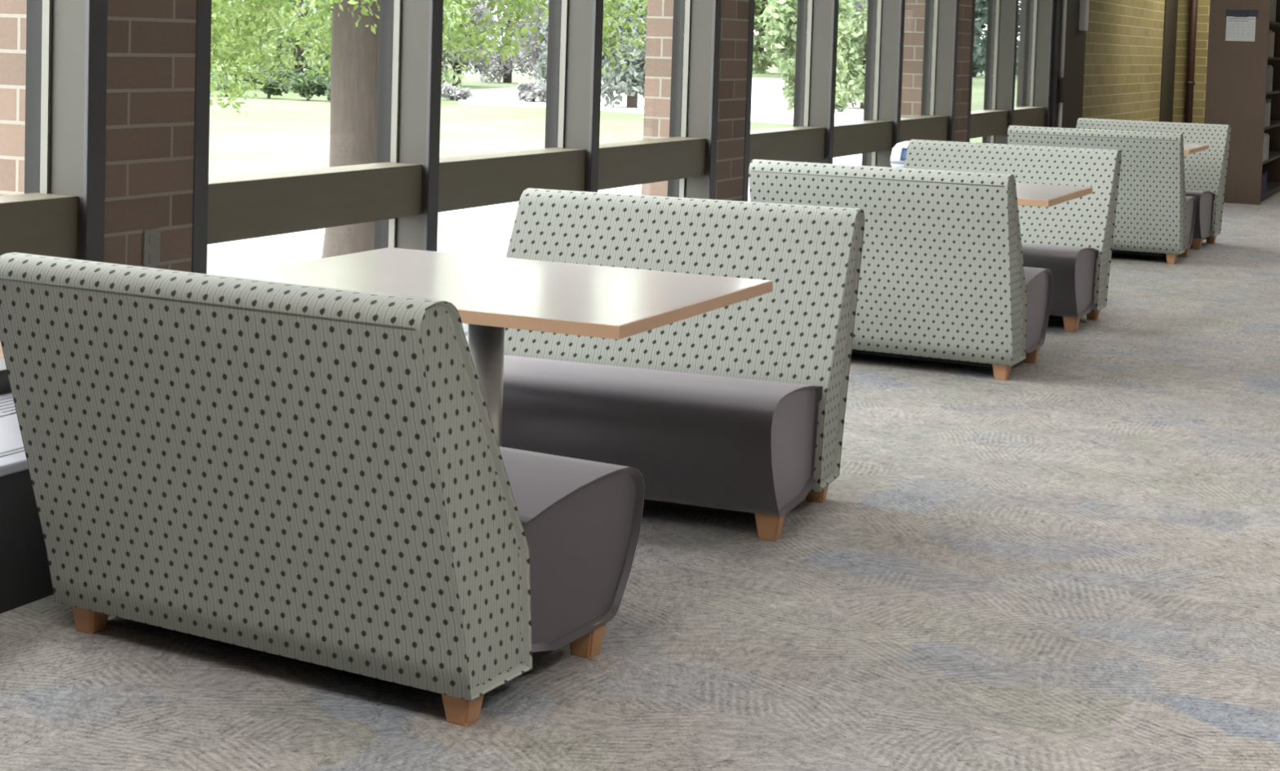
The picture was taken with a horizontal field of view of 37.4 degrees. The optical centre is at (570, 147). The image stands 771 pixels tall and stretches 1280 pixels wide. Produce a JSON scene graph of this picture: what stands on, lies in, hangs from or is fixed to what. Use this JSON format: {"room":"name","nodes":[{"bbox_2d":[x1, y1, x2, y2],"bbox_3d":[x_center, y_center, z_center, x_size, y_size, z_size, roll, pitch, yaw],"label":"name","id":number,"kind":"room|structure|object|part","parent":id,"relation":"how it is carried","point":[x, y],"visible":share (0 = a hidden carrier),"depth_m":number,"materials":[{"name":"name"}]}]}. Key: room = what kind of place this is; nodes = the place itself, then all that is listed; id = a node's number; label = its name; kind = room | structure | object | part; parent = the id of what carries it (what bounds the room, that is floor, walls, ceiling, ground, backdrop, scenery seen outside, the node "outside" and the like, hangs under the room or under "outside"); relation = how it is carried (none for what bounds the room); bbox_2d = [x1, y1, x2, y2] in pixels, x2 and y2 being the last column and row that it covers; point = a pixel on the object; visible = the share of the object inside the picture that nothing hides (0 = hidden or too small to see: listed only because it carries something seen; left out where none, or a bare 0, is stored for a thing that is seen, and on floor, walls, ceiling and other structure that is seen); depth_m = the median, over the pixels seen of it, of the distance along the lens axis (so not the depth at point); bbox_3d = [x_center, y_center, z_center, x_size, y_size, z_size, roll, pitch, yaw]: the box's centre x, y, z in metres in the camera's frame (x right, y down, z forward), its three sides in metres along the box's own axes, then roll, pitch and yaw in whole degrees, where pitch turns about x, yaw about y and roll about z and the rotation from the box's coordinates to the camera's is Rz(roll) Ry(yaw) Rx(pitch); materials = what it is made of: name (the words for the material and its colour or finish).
{"room":"library","nodes":[
{"label":"library","id":0,"kind":"room"},
{"bbox_2d":[0,0,196,358],"bbox_3d":[-1.436,-0.207,5.725,0.406,3.600,0.430,3,4,26],"label":"wall","id":1,"kind":"structure","parent":0,"point":[151,44],"depth_m":5.61,"materials":[{"name":"red brick"}]},
{"bbox_2d":[142,228,159,267],"bbox_3d":[-1.259,0.302,5.674,0.010,0.116,0.074,3,4,26],"label":"wall outlet","id":2,"kind":"object","parent":1,"relation":"attached to","point":[151,237],"visible":0.94,"depth_m":5.67,"materials":[{"name":"plastic"}]},
{"bbox_2d":[148,253,155,262],"bbox_3d":[-1.256,0.330,5.674,0.002,0.026,0.032,3,4,26],"label":"socket","id":3,"kind":"object","parent":2,"relation":"attached to","point":[152,256],"depth_m":5.67,"materials":[{"name":"grey plastic"}]},
{"bbox_2d":[149,234,156,244],"bbox_3d":[-1.254,0.274,5.671,0.002,0.026,0.032,3,4,26],"label":"socket","id":4,"kind":"object","parent":2,"relation":"attached to","point":[153,237],"depth_m":5.67,"materials":[{"name":"grey plastic"}]},
{"bbox_2d":[0,191,1279,770],"bbox_3d":[5.958,1.059,9.387,10.200,0.120,32.000,3,4,26],"label":"floor","id":5,"kind":"structure","parent":0,"point":[1070,561],"depth_m":4.43,"materials":[{"name":"carpet"}]},
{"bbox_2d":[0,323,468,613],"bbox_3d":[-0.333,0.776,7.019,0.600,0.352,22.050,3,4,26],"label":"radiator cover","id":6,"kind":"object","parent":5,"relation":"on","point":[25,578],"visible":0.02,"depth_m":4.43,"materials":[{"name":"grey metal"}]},
{"bbox_2d":[0,396,16,416],"bbox_3d":[-0.465,0.592,7.103,0.150,0.002,21.500,3,4,26],"label":"grille","id":7,"kind":"object","parent":6,"relation":"attached to","point":[7,408],"depth_m":4.99,"materials":[{"name":"white metal"}]},
{"bbox_3d":[-0.335,0.789,7.021,0.575,0.325,22.050,3,4,26],"label":"panel","id":8,"kind":"part","parent":6,"relation":"part of","materials":[{"name":"metal"}]},
{"bbox_2d":[0,331,467,456],"bbox_3d":[-0.123,0.612,6.937,0.030,0.002,21.500,3,4,26],"label":"grille","id":9,"kind":"object","parent":6,"relation":"attached to","point":[19,449],"depth_m":4.48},
{"bbox_2d":[0,252,644,726],"bbox_3d":[-0.536,0.675,4.177,1.115,0.869,0.940,4,4,30],"label":"bench","id":10,"kind":"object","parent":5,"relation":"on","point":[319,475],"visible":1,"depth_m":3.83,"materials":[{"name":"fabric"}]},
{"bbox_3d":[-1.084,1.049,4.272,0.074,0.080,0.074,4,4,30],"label":"leg","id":11,"kind":"part","parent":10,"relation":"part of","materials":[{"name":"brown wood"}]},
{"bbox_3d":[-0.216,1.103,3.773,0.074,0.080,0.074,4,4,30],"label":"leg","id":12,"kind":"part","parent":10,"relation":"part of","materials":[{"name":"brown wood"}]},
{"bbox_3d":[-0.441,0.859,4.363,1.091,0.340,0.536,4,4,30],"label":"seat","id":13,"kind":"part","parent":10,"relation":"part of","materials":[{"name":"grey leather"}]},
{"bbox_3d":[0.033,1.086,4.205,0.074,0.080,0.074,4,4,30],"label":"leg","id":14,"kind":"part","parent":10,"relation":"part of","materials":[{"name":"brown wood"}]},
{"bbox_2d":[221,247,773,446],"bbox_3d":[-0.224,0.709,4.863,1.190,0.740,0.981,3,4,26],"label":"cafe table","id":15,"kind":"object","parent":5,"relation":"on","point":[491,295],"visible":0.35,"depth_m":4.80,"materials":[{"name":"laminate"}]},
{"bbox_2d":[501,187,864,541],"bbox_3d":[0.209,0.611,5.671,1.115,0.869,0.940,3,4,22],"label":"bench","id":16,"kind":"object","parent":5,"relation":"on","point":[739,407],"visible":0.75,"depth_m":5.66,"materials":[{"name":"fabric"}]},
{"bbox_3d":[0.127,0.810,5.495,1.091,0.340,0.536,3,4,22],"label":"seat","id":17,"kind":"part","parent":16,"relation":"part of","materials":[{"name":"grey leather"}]},
{"bbox_3d":[0.550,1.041,5.234,0.074,0.080,0.074,3,4,22],"label":"leg","id":18,"kind":"part","parent":16,"relation":"part of","materials":[{"name":"brown wood"}]},
{"bbox_3d":[0.739,1.020,5.695,0.074,0.080,0.074,3,4,22],"label":"leg","id":19,"kind":"part","parent":16,"relation":"part of","materials":[{"name":"brown wood"}]},
{"bbox_2d":[889,140,909,168],"bbox_3d":[1.938,0.384,10.653,0.300,0.848,0.303,3,4,26],"label":"waste bin","id":20,"kind":"object","parent":5,"relation":"on","point":[898,155],"visible":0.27,"depth_m":10.56,"materials":[{"name":"white plastic"}]},
{"bbox_3d":[1.921,0.038,10.504,0.180,0.070,0.041,2,3,12],"label":"blue panel","id":21,"kind":"part","parent":20,"relation":"part of","materials":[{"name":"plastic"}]},
{"bbox_2d":[748,159,1053,380],"bbox_3d":[1.458,0.496,8.280,1.115,0.869,0.940,3,4,27],"label":"bench","id":22,"kind":"object","parent":5,"relation":"on","point":[944,277],"visible":0.6,"depth_m":7.87,"materials":[{"name":"fabric"}]},
{"bbox_3d":[1.800,0.924,7.893,0.074,0.080,0.074,3,4,27],"label":"leg","id":23,"kind":"part","parent":22,"relation":"part of","materials":[{"name":"brown wood"}]},
{"bbox_3d":[2.027,0.905,8.337,0.074,0.080,0.074,3,4,27],"label":"leg","id":24,"kind":"part","parent":22,"relation":"part of","materials":[{"name":"brown wood"}]},
{"bbox_3d":[1.544,0.680,8.471,1.091,0.340,0.536,3,4,27],"label":"seat","id":25,"kind":"part","parent":22,"relation":"part of","materials":[{"name":"grey leather"}]},
{"bbox_2d":[903,139,1121,332],"bbox_3d":[2.164,0.431,9.772,1.115,0.869,0.940,3,4,27],"label":"bench","id":26,"kind":"object","parent":5,"relation":"on","point":[1073,238],"visible":0.48,"depth_m":9.78,"materials":[{"name":"fabric"}]},
{"bbox_3d":[2.066,0.630,9.603,1.091,0.340,0.536,3,4,27],"label":"seat","id":27,"kind":"part","parent":26,"relation":"part of","materials":[{"name":"grey leather"}]},
{"bbox_3d":[2.463,0.862,9.304,0.074,0.080,0.074,3,4,27],"label":"leg","id":28,"kind":"part","parent":26,"relation":"part of","materials":[{"name":"brown wood"}]},
{"bbox_3d":[2.692,0.843,9.747,0.074,0.080,0.074,3,4,27],"label":"leg","id":29,"kind":"part","parent":26,"relation":"part of","materials":[{"name":"brown wood"}]},
{"bbox_2d":[1015,182,1093,207],"bbox_3d":[1.700,0.541,8.755,1.190,0.740,0.981,3,4,26],"label":"cafe table","id":30,"kind":"object","parent":5,"relation":"on","point":[1028,193],"visible":0.14,"depth_m":8.47,"materials":[{"name":"laminate"}]},
{"bbox_2d":[1007,125,1195,263],"bbox_3d":[3.620,0.295,12.862,1.115,0.869,0.940,3,4,26],"label":"bench","id":31,"kind":"object","parent":5,"relation":"on","point":[1155,216],"visible":0.61,"depth_m":12.41,"materials":[{"name":"fabric"}]},
{"bbox_3d":[3.967,0.722,12.480,0.074,0.080,0.074,3,4,26],"label":"leg","id":32,"kind":"part","parent":31,"relation":"part of","materials":[{"name":"brown wood"}]},
{"bbox_3d":[4.188,0.703,12.927,0.074,0.080,0.074,3,4,26],"label":"leg","id":33,"kind":"part","parent":31,"relation":"part of","materials":[{"name":"brown wood"}]},
{"bbox_3d":[3.704,0.478,13.054,1.091,0.340,0.536,3,4,26],"label":"seat","id":34,"kind":"part","parent":31,"relation":"part of","materials":[{"name":"grey leather"}]},
{"bbox_2d":[1075,118,1231,248],"bbox_3d":[4.190,0.247,13.977,1.115,0.869,0.940,4,4,30],"label":"bench","id":35,"kind":"object","parent":5,"relation":"on","point":[1205,171],"visible":0.43,"depth_m":13.96,"materials":[{"name":"fabric"}]},
{"bbox_3d":[4.467,0.678,13.496,0.074,0.080,0.074,4,4,30],"label":"leg","id":36,"kind":"part","parent":35,"relation":"part of","materials":[{"name":"brown wood"}]},
{"bbox_3d":[4.084,0.445,13.813,1.091,0.340,0.536,4,4,30],"label":"seat","id":37,"kind":"part","parent":35,"relation":"part of","materials":[{"name":"grey leather"}]},
{"bbox_3d":[4.715,0.660,13.929,0.074,0.080,0.074,4,4,30],"label":"leg","id":38,"kind":"part","parent":35,"relation":"part of","materials":[{"name":"brown wood"}]},
{"bbox_2d":[1184,0,1198,123],"bbox_3d":[7.678,-1.257,23.372,0.115,2.990,0.115,3,4,26],"label":"standpipe","id":39,"kind":"object","parent":5,"relation":"on","point":[1190,82],"visible":0.83,"depth_m":23.35,"materials":[{"name":"red metal"}]},
{"bbox_2d":[1183,143,1208,154],"bbox_3d":[3.826,0.333,13.427,1.190,0.740,0.981,3,4,26],"label":"cafe table","id":40,"kind":"object","parent":5,"relation":"on","point":[1188,148],"visible":0.16,"depth_m":13.16,"materials":[{"name":"laminate"}]},
{"bbox_2d":[1204,0,1279,204],"bbox_3d":[6.794,-0.603,18.886,0.535,2.150,2.480,3,4,26],"label":"bookcase","id":41,"kind":"object","parent":5,"relation":"on","point":[1236,94],"visible":0.8,"depth_m":17.79,"materials":[{"name":"brown wood"}]},
{"bbox_2d":[1225,9,1258,41],"bbox_3d":[6.284,-1.149,17.721,0.290,0.295,0.016,3,4,26],"label":"posted notice","id":42,"kind":"object","parent":41,"relation":"attached to","point":[1240,24],"visible":1,"depth_m":17.73,"materials":[{"name":"white paper"}]},
{"bbox_2d":[1266,98,1271,124],"bbox_3d":[6.653,-0.347,18.256,0.187,0.259,0.043,3,4,26],"label":"book","id":43,"kind":"object","parent":41,"relation":"on","point":[1267,99],"visible":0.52,"depth_m":18.21,"materials":[{"name":"grey fabric"}]},
{"bbox_3d":[6.766,0.409,18.944,0.528,0.022,2.430,3,4,26],"label":"shelf","id":44,"kind":"part","parent":41,"relation":"part of","materials":[{"name":"brown wood"}]},
{"bbox_3d":[6.776,0.085,18.925,0.528,0.022,2.430,3,4,26],"label":"shelf","id":45,"kind":"part","parent":41,"relation":"part of","materials":[{"name":"brown wood"}]},
{"bbox_3d":[7.333,-0.650,19.988,0.535,2.150,0.025,3,4,26],"label":"panel","id":46,"kind":"part","parent":41,"relation":"part of","materials":[{"name":"brown wood"}]},
{"bbox_3d":[6.785,-0.239,18.907,0.528,0.022,2.430,3,4,26],"label":"shelf","id":47,"kind":"part","parent":41,"relation":"part of","materials":[{"name":"brown wood"}]},
{"bbox_3d":[6.795,-0.569,18.888,0.528,0.022,2.430,3,4,26],"label":"shelf","id":48,"kind":"part","parent":41,"relation":"part of","materials":[{"name":"brown wood"}]},
{"bbox_3d":[6.804,-0.898,18.869,0.528,0.022,2.430,3,4,26],"label":"shelf","id":49,"kind":"part","parent":41,"relation":"part of","materials":[{"name":"brown wood"}]},
{"bbox_3d":[6.814,-1.237,18.849,0.528,0.022,2.430,3,4,26],"label":"shelf","id":50,"kind":"part","parent":41,"relation":"part of","materials":[{"name":"brown wood"}]},
{"bbox_2d":[641,0,749,200],"bbox_3d":[0.666,-0.395,10.027,0.406,3.600,0.430,3,4,26],"label":"wall","id":51,"kind":"structure","parent":0,"point":[735,13],"depth_m":9.90,"materials":[{"name":"red brick"}]},
{"bbox_2d":[900,0,973,142],"bbox_3d":[2.768,-0.582,14.329,0.406,3.600,0.430,3,4,26],"label":"wall","id":52,"kind":"structure","parent":0,"point":[914,12],"depth_m":14.19,"materials":[{"name":"red brick"}]},
{"bbox_2d":[1016,0,1177,128],"bbox_3d":[5.806,-0.843,20.380,0.330,3.600,7.246,3,4,26],"label":"wall","id":53,"kind":"structure","parent":0,"point":[1123,48],"depth_m":19.89,"materials":[{"name":"yellow brick"}]},
{"bbox_2d":[1057,0,1066,127],"bbox_3d":[4.487,-0.993,17.201,0.061,2.990,0.090,3,4,26],"label":"conduit","id":54,"kind":"object","parent":53,"relation":"attached to","point":[1061,91],"visible":0.78,"depth_m":17.20,"materials":[{"name":"metal"}]},
{"bbox_2d":[1078,0,1088,31],"bbox_3d":[4.880,-1.300,17.976,0.060,0.365,0.160,3,4,26],"label":"wall control box","id":55,"kind":"object","parent":53,"relation":"attached to","point":[1084,4],"visible":1,"depth_m":17.91,"materials":[{"name":"grey metal"}]},
{"bbox_2d":[1172,0,1210,124],"bbox_3d":[12.060,-1.024,21.463,10.400,3.000,0.200,3,4,26],"label":"wall","id":56,"kind":"structure","parent":0,"point":[1184,6],"depth_m":23.48,"materials":[{"name":"yellow brick"}]},
{"bbox_3d":[-0.716,1.067,7.191,0.210,0.930,22.200,3,4,26],"label":"wall","id":57,"kind":"structure","parent":0,"visible":0},
{"bbox_2d":[0,0,107,394],"bbox_3d":[-1.767,-0.460,4.807,0.239,2.330,1.508,3,4,26],"label":"window","id":58,"kind":"structure","parent":57,"relation":"in","point":[60,212],"depth_m":5.41,"materials":[{"name":"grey metal"}]},
{"bbox_3d":[-1.802,0.663,4.871,0.135,0.080,1.356,3,4,26],"label":"rail","id":59,"kind":"part","parent":58,"relation":"part of","materials":[{"name":"grey metal"}]},
{"bbox_3d":[-1.780,0.255,4.843,0.157,0.192,1.356,3,4,26],"label":"rail","id":60,"kind":"part","parent":58,"relation":"part of","materials":[{"name":"brown wood"}]},
{"bbox_2d":[191,0,443,273],"bbox_3d":[-0.920,-0.535,6.538,0.239,2.330,1.508,3,4,26],"label":"window","id":61,"kind":"structure","parent":57,"relation":"in","point":[398,192],"depth_m":6.93,"materials":[{"name":"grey metal"}]},
{"bbox_3d":[-0.933,0.180,6.575,0.157,0.192,1.356,3,4,26],"label":"rail","id":62,"kind":"part","parent":61,"relation":"part of","materials":[{"name":"brown wood"}]},
{"bbox_2d":[438,0,603,212],"bbox_3d":[-0.276,-0.592,7.857,0.239,2.330,1.433,3,4,26],"label":"window","id":63,"kind":"structure","parent":57,"relation":"in","point":[569,159],"depth_m":8.41,"materials":[{"name":"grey metal"}]},
{"bbox_3d":[-0.306,0.124,7.860,0.157,0.192,1.356,3,4,26],"label":"rail","id":64,"kind":"part","parent":63,"relation":"part of","materials":[{"name":"brown wood"}]},
{"bbox_2d":[598,0,721,199],"bbox_3d":[0.352,-0.648,9.142,0.239,2.330,1.433,3,4,26],"label":"window","id":65,"kind":"structure","parent":57,"relation":"in","point":[686,159],"depth_m":9.71,"materials":[{"name":"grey metal"}]},
{"bbox_3d":[0.322,0.068,9.145,0.157,0.192,1.356,3,4,26],"label":"rail","id":66,"kind":"part","parent":65,"relation":"part of","materials":[{"name":"brown wood"}]},
{"bbox_2d":[742,0,839,201],"bbox_3d":[1.182,-0.722,10.840,0.239,2.330,1.508,3,4,26],"label":"window","id":67,"kind":"structure","parent":57,"relation":"in","point":[811,137],"depth_m":11.43,"materials":[{"name":"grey metal"}]},
{"bbox_3d":[1.169,-0.007,10.877,0.157,0.192,1.356,3,4,26],"label":"rail","id":68,"kind":"part","parent":67,"relation":"part of","materials":[{"name":"brown wood"}]},
{"bbox_2d":[832,0,905,167],"bbox_3d":[1.826,-0.780,12.159,0.239,2.330,1.433,3,4,26],"label":"window","id":69,"kind":"structure","parent":57,"relation":"in","point":[875,137],"depth_m":12.73,"materials":[{"name":"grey metal"}]},
{"bbox_3d":[1.797,-0.063,12.162,0.157,0.192,1.356,3,4,26],"label":"rail","id":70,"kind":"part","parent":69,"relation":"part of","materials":[{"name":"brown wood"}]},
{"bbox_2d":[899,0,959,142],"bbox_3d":[2.454,-0.836,13.444,0.239,2.330,1.433,3,4,26],"label":"window","id":71,"kind":"structure","parent":57,"relation":"in","point":[935,122],"depth_m":14.01,"materials":[{"name":"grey metal"}]},
{"bbox_3d":[2.425,-0.119,13.447,0.157,0.192,1.356,3,4,26],"label":"rail","id":72,"kind":"part","parent":71,"relation":"part of","materials":[{"name":"brown wood"}]},
{"bbox_2d":[966,0,1018,144],"bbox_3d":[3.284,-0.909,15.142,0.239,2.330,1.508,3,4,26],"label":"window","id":73,"kind":"structure","parent":57,"relation":"in","point":[992,123],"depth_m":15.74,"materials":[{"name":"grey metal"}]},
{"bbox_3d":[3.271,-0.194,15.179,0.157,0.192,1.356,3,4,26],"label":"rail","id":74,"kind":"part","parent":73,"relation":"part of","materials":[{"name":"brown wood"}]},
{"bbox_2d":[1013,0,1054,127],"bbox_3d":[3.929,-0.967,16.461,0.239,2.330,1.433,3,4,26],"label":"window","id":75,"kind":"structure","parent":57,"relation":"in","point":[1034,111],"depth_m":17.03,"materials":[{"name":"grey metal"}]},
{"bbox_3d":[3.899,-0.250,16.463,0.157,0.192,1.356,3,4,26],"label":"rail","id":76,"kind":"part","parent":75,"relation":"part of","materials":[{"name":"brown wood"}]},
{"label":"outside","id":77,"kind":"structure","parent":0,"visible":0},
{"bbox_2d":[206,153,862,275],"bbox_3d":[-4.254,1.158,12.154,10.050,0.070,58.000,3,4,26],"label":"footpath","id":78,"kind":"structure","parent":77,"point":[485,230],"depth_m":17.66,"materials":[{"name":"concrete"}]},
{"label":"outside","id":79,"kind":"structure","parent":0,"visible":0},
{"bbox_2d":[208,48,1017,177],"bbox_3d":[-30.924,-6.073,126.237,158.760,0.300,320.000,3,4,26],"label":"lawn","id":80,"kind":"structure","parent":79,"point":[289,131],"depth_m":39.88,"materials":[{"name":"green plant"}]},
{"bbox_2d":[210,0,244,78],"bbox_3d":[-12.692,-5.228,63.831,3.745,7.236,3.402,1,3,-12],"label":"leafy tree","id":81,"kind":"object","parent":80,"relation":"on","point":[234,64],"visible":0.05,"depth_m":63.98,"materials":[{"name":"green plant"}]},
{"bbox_2d":[209,59,251,96],"bbox_3d":[-10.013,-2.034,54.986,1.352,1.174,1.226,3,4,26],"label":"shrub","id":82,"kind":"object","parent":80,"relation":"on","point":[229,77],"visible":0.34,"depth_m":54.84,"materials":[{"name":"green plant"}]},
{"bbox_2d":[211,0,293,81],"bbox_3d":[-12.289,-6.551,71.407,3.783,8.828,3.686,-1,4,-40],"label":"leafy tree","id":83,"kind":"object","parent":80,"relation":"on","point":[250,18],"visible":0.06,"depth_m":70.86,"materials":[{"name":"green plant"}]},
{"bbox_2d":[248,67,292,98],"bbox_3d":[-8.603,-1.875,54.255,1.234,1.024,1.326,3,4,26],"label":"shrub","id":84,"kind":"object","parent":80,"relation":"on","point":[273,87],"visible":0.73,"depth_m":54.10,"materials":[{"name":"green plant"}]},
{"bbox_2d":[256,13,316,76],"bbox_3d":[-11.656,-7.459,78.812,3.597,9.949,4.004,3,4,21],"label":"leafy tree","id":85,"kind":"object","parent":80,"relation":"on","point":[290,73],"visible":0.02,"depth_m":78.38,"materials":[{"name":"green plant"}]},
{"bbox_2d":[248,0,333,90],"bbox_3d":[-8.764,-5.148,62.161,3.480,7.182,3.555,-1,4,-41],"label":"leafy tree","id":86,"kind":"object","parent":80,"relation":"on","point":[300,58],"visible":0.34,"depth_m":61.59,"materials":[{"name":"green plant"}]},
{"bbox_2d":[287,69,330,100],"bbox_3d":[-7.460,-1.779,53.686,1.302,0.963,1.279,3,4,26],"label":"shrub","id":87,"kind":"object","parent":80,"relation":"on","point":[307,86],"visible":0.97,"depth_m":53.41,"materials":[{"name":"green plant"}]},
{"bbox_2d":[324,76,330,102],"bbox_3d":[-6.208,-1.616,53.056,1.247,0.785,1.232,-1,4,-41],"label":"shrub","id":88,"kind":"object","parent":80,"relation":"on","point":[327,83],"visible":0.05,"depth_m":52.97,"materials":[{"name":"green plant"}]},
{"bbox_2d":[209,0,647,258],"bbox_3d":[-1.827,-2.513,15.151,8.192,7.301,9.467,1,3,-19],"label":"shade tree","id":89,"kind":"object","parent":80,"relation":"on","point":[353,50],"visible":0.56,"depth_m":15.13,"materials":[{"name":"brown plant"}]},
{"bbox_3d":[-1.304,-3.158,15.167,8.827,5.984,9.039,3,4,26],"label":"crown","id":90,"kind":"part","parent":89,"relation":"part of","materials":[{"name":"green plant"}]},
{"bbox_2d":[441,0,465,89],"bbox_3d":[-5.184,-4.881,60.153,3.777,6.958,3.263,3,3,18],"label":"leafy tree","id":91,"kind":"object","parent":80,"relation":"on","point":[451,72],"visible":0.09,"depth_m":60.26,"materials":[{"name":"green plant"}]},
{"bbox_2d":[441,0,502,86],"bbox_3d":[-4.422,-6.574,73.112,3.553,8.571,3.962,3,4,23],"label":"leafy tree","id":92,"kind":"object","parent":80,"relation":"on","point":[477,11],"visible":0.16,"depth_m":72.77,"materials":[{"name":"green leaf"},{"name":"grey bark"}]},
{"bbox_2d":[467,0,546,83],"bbox_3d":[-2.439,-7.421,81.094,3.764,10.026,3.717,4,4,37],"label":"leafy tree","id":93,"kind":"object","parent":80,"relation":"on","point":[505,73],"visible":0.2,"depth_m":80.40,"materials":[{"name":"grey plant"}]},
{"bbox_2d":[506,0,548,84],"bbox_3d":[-0.265,-6.307,71.164,4.004,8.844,3.848,2,3,7],"label":"leafy tree","id":94,"kind":"object","parent":80,"relation":"on","point":[532,42],"visible":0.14,"depth_m":70.79,"materials":[{"name":"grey plant"}]},
{"bbox_2d":[534,16,605,84],"bbox_3d":[0.204,-4.733,60.970,2.685,6.565,2.540,4,4,34],"label":"spruce tree","id":95,"kind":"object","parent":80,"relation":"on","point":[541,67],"visible":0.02,"depth_m":60.97,"materials":[{"name":"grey plant"}]},
{"bbox_2d":[600,0,647,107],"bbox_3d":[1.758,-4.578,54.569,2.918,7.194,2.868,3,4,26],"label":"spruce tree","id":96,"kind":"object","parent":80,"relation":"on","point":[633,77],"visible":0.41,"depth_m":53.96,"materials":[{"name":"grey plant"}]},
{"bbox_2d":[612,16,644,94],"bbox_3d":[2.946,-6.231,65.007,3.538,9.856,3.531,4,4,31],"label":"spruce tree","id":97,"kind":"object","parent":80,"relation":"on","point":[614,57],"visible":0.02,"depth_m":65.08,"materials":[{"name":"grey plant"}]},
{"bbox_2d":[752,0,779,73],"bbox_3d":[13.162,-11.609,128.996,7.489,14.448,6.855,3,4,26],"label":"leafy tree","id":98,"kind":"object","parent":80,"relation":"on","point":[761,57],"visible":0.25,"depth_m":127.50,"materials":[{"name":"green plant"}]},
{"bbox_2d":[770,2,862,63],"bbox_3d":[15.524,-10.735,116.543,6.337,13.264,6.513,3,4,26],"label":"leafy tree","id":99,"kind":"object","parent":80,"relation":"on","point":[773,55],"visible":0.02,"depth_m":116.37,"materials":[{"name":"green plant"}]},
{"bbox_2d":[793,0,866,101],"bbox_3d":[9.715,-5.686,68.407,3.549,8.602,3.568,0,4,-23],"label":"leafy tree","id":100,"kind":"object","parent":80,"relation":"on","point":[855,3],"visible":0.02,"depth_m":67.96,"materials":[{"name":"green plant"}]},
{"bbox_2d":[835,84,850,111],"bbox_3d":[7.796,-1.452,56.301,1.085,0.962,1.204,3,4,26],"label":"shrub","id":101,"kind":"object","parent":80,"relation":"on","point":[842,96],"visible":0.53,"depth_m":55.96,"materials":[{"name":"green plant"}]},
{"bbox_2d":[836,0,867,108],"bbox_3d":[9.520,-5.125,59.873,3.773,8.015,3.610,3,3,17],"label":"leafy tree","id":102,"kind":"object","parent":80,"relation":"on","point":[851,43],"visible":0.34,"depth_m":59.02,"materials":[{"name":"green plant"}]},
{"bbox_2d":[859,93,864,105],"bbox_3d":[9.153,-1.304,55.656,1.268,0.755,1.243,3,4,26],"label":"shrub","id":103,"kind":"object","parent":80,"relation":"on","point":[862,100],"visible":0.02,"depth_m":55.52,"materials":[{"name":"green plant"}]},
{"bbox_2d":[973,0,984,61],"bbox_3d":[22.040,-10.173,113.624,6.246,13.591,6.486,3,4,26],"label":"leafy tree","id":104,"kind":"object","parent":80,"relation":"on","point":[977,49],"visible":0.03,"depth_m":113.59,"materials":[{"name":"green plant"}]},
{"bbox_2d":[972,0,1021,76],"bbox_3d":[30.125,-11.837,140.765,7.330,13.399,7.356,3,4,26],"label":"leafy tree","id":105,"kind":"object","parent":80,"relation":"on","point":[981,11],"visible":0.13,"depth_m":139.65,"materials":[{"name":"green plant"}]},
{"bbox_2d":[1015,0,1021,75],"bbox_3d":[36.297,-12.578,148.963,7.216,15.484,7.418,3,4,26],"label":"leafy tree","id":106,"kind":"object","parent":80,"relation":"on","point":[1019,13],"visible":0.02,"depth_m":148.01,"materials":[{"name":"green plant"}]},
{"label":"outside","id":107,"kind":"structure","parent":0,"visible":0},
{"bbox_2d":[457,78,863,124],"bbox_3d":[8.794,-2.293,78.141,28.500,0.050,59.800,3,4,26],"label":"driveway","id":108,"kind":"structure","parent":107,"point":[768,105],"depth_m":57.96,"materials":[{"name":"concrete"}]},
{"bbox_2d":[440,81,473,100],"bbox_3d":[-3.507,-1.697,57.230,1.110,0.626,0.816,2,3,1],"label":"shrub","id":109,"kind":"object","parent":108,"relation":"on","point":[448,91],"visible":0.97,"depth_m":57.10,"materials":[{"name":"grey plant"}]},
{"bbox_2d":[514,80,546,102],"bbox_3d":[-1.059,-1.687,57.269,1.214,0.765,1.301,3,4,26],"label":"shrub","id":110,"kind":"object","parent":108,"relation":"on","point":[531,91],"visible":0.85,"depth_m":57.01,"materials":[{"name":"grey plant"}]},
{"bbox_2d":[760,0,853,111],"bbox_3d":[5.971,-4.279,48.134,2.424,7.473,2.546,3,4,26],"label":"leafy tree","id":111,"kind":"object","parent":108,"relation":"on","point":[781,31],"visible":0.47,"depth_m":47.84,"materials":[{"name":"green plant"}]}
]}

